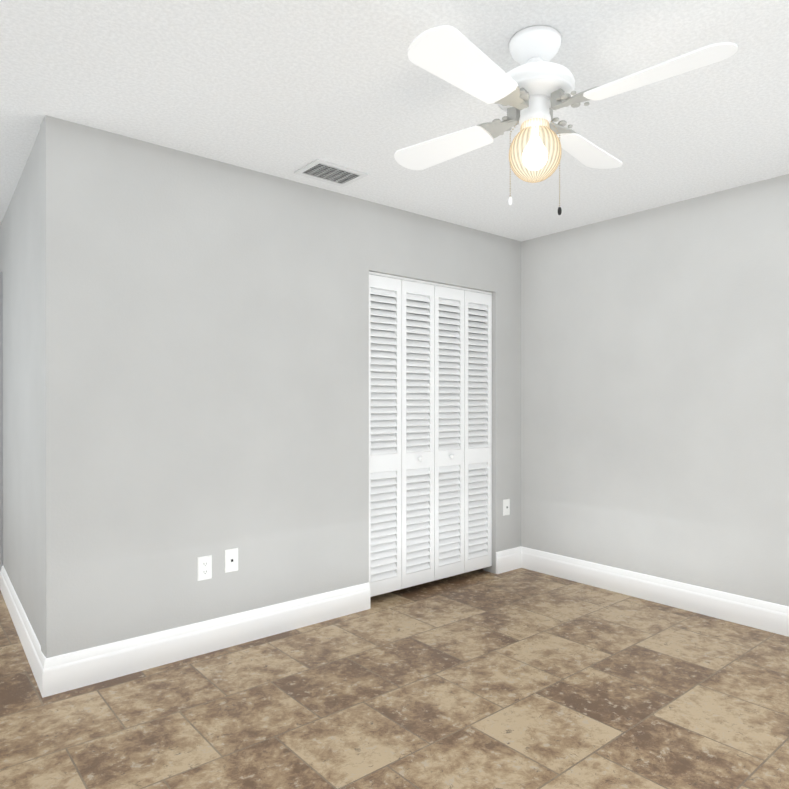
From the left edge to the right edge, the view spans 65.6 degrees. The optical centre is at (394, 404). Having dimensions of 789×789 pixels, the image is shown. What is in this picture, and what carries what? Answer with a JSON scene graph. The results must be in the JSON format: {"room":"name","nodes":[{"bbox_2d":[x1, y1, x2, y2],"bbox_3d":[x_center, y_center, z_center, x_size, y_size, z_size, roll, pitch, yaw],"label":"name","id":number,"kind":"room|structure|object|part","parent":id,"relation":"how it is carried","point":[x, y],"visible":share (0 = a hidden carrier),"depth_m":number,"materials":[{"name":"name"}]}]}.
{"room":"empty bedroom","nodes":[
{"label":"empty bedroom","id":0,"kind":"room"},
{"bbox_2d":[0,130,40,644],"bbox_3d":[-2.124,0.001,3.536,0.211,2.440,2.080,0,0,-40],"label":"wall","id":1,"kind":"structure","parent":0,"point":[20,247],"depth_m":3.18,"materials":[{"name":"grey paint"}]},
{"bbox_2d":[0,272,2,570],"bbox_3d":[-2.701,0.169,4.183,0.028,2.100,0.325,0,0,-40],"label":"door frame","id":2,"kind":"structure","parent":1,"relation":"attached to","point":[1,419],"depth_m":4.05,"materials":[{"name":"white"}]},
{"bbox_2d":[0,566,71,697],"bbox_3d":[-2.136,1.144,3.441,0.114,0.155,2.218,0,0,-40],"label":"baseboard","id":3,"kind":"structure","parent":1,"relation":"attached to","point":[54,675],"depth_m":2.71,"materials":[{"name":"white wood"}]},
{"bbox_2d":[40,115,520,657],"bbox_3d":[-0.296,0.001,3.629,3.147,2.440,0.120,0,0,-40],"label":"wall","id":4,"kind":"structure","parent":0,"point":[204,355],"depth_m":3.03,"materials":[{"name":"grey paint"}]},
{"bbox_2d":[197,555,211,580],"bbox_3d":[-0.934,0.805,3.014,0.072,0.116,0.009,0,0,-40],"label":"duplex electrical outlet","id":5,"kind":"object","parent":4,"relation":"attached to","point":[204,567],"visible":1,"depth_m":3.01,"materials":[{"name":"white plastic"}]},
{"bbox_2d":[72,582,369,689],"bbox_3d":[-0.763,1.144,3.152,1.601,0.155,0.017,0,0,-40],"label":"baseboard","id":6,"kind":"structure","parent":4,"relation":"attached to","point":[97,664],"depth_m":3.02,"materials":[{"name":"white wood"}]},
{"bbox_2d":[225,548,237,572],"bbox_3d":[-0.826,0.790,3.105,0.072,0.116,0.009,0,0,-40],"label":"jack","id":7,"kind":"object","parent":4,"relation":"attached to","point":[231,560],"visible":1,"depth_m":3.10,"materials":[{"name":"white plastic"}]},
{"bbox_2d":[369,271,491,596],"bbox_3d":[0.265,0.181,4.064,1.141,1.978,0.067,0,0,-40],"label":"closet doors","id":8,"kind":"structure","parent":4,"relation":"in","point":[430,479],"depth_m":4.04,"materials":[{"name":"white paint"}]},
{"bbox_2d":[503,499,509,515],"bbox_3d":[0.821,0.752,4.479,0.072,0.116,0.009,0,0,-40],"label":"outlet","id":9,"kind":"object","parent":4,"relation":"attached to","point":[506,506],"visible":1,"depth_m":4.47,"materials":[{"name":"white plastic"}]},
{"bbox_2d":[0,568,788,788],"bbox_3d":[-0.284,1.248,2.717,4.540,0.050,5.940,0,0,-40],"label":"floor","id":10,"kind":"structure","parent":0,"point":[521,678],"depth_m":2.49,"materials":[{"name":"tile"}]},
{"bbox_2d":[0,0,788,241],"bbox_3d":[-0.284,-1.242,2.711,4.540,0.050,5.940,0,0,-40],"label":"ceiling","id":11,"kind":"structure","parent":0,"point":[285,89],"depth_m":2.39,"materials":[{"name":"paint"}]},
{"bbox_2d":[294,159,367,186],"bbox_3d":[-0.333,-1.212,3.215,0.312,0.012,0.228,0,0,-40],"label":"ceiling vent","id":12,"kind":"object","parent":11,"relation":"in","point":[329,172],"visible":1,"depth_m":3.20,"materials":[{"name":"white metal"}]},
{"bbox_2d":[394,25,737,214],"bbox_3d":[0.468,-0.924,2.041,0.903,0.582,0.903,0,0,-3],"label":"ceiling fan","id":13,"kind":"object","parent":11,"relation":"hanging from","point":[535,89],"visible":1,"depth_m":1.96,"materials":[{"name":"white metal"}]},
{"bbox_3d":[0.468,-0.842,2.041,0.172,0.194,0.172,0,0,-40],"label":"globe","id":14,"kind":"part","parent":13,"relation":"part of","materials":[{"name":"clear glass"}]},
{"bbox_2d":[371,294,447,392],"bbox_3d":[-0.727,-0.001,4.239,3.027,2.440,0.050,0,0,-40],"label":"wall","id":15,"kind":"structure","parent":0,"point":[407,326],"depth_m":4.90,"materials":[{"name":"grey paint"}]},
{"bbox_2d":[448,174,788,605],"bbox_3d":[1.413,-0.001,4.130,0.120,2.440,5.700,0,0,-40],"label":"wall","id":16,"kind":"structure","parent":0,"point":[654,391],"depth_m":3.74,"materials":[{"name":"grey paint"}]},
{"bbox_2d":[516,546,788,636],"bbox_3d":[2.056,1.144,3.256,0.017,0.155,3.470,0,0,-40],"label":"baseboard","id":17,"kind":"structure","parent":16,"relation":"attached to","point":[751,612],"depth_m":3.73,"materials":[{"name":"white wood"}]}
]}

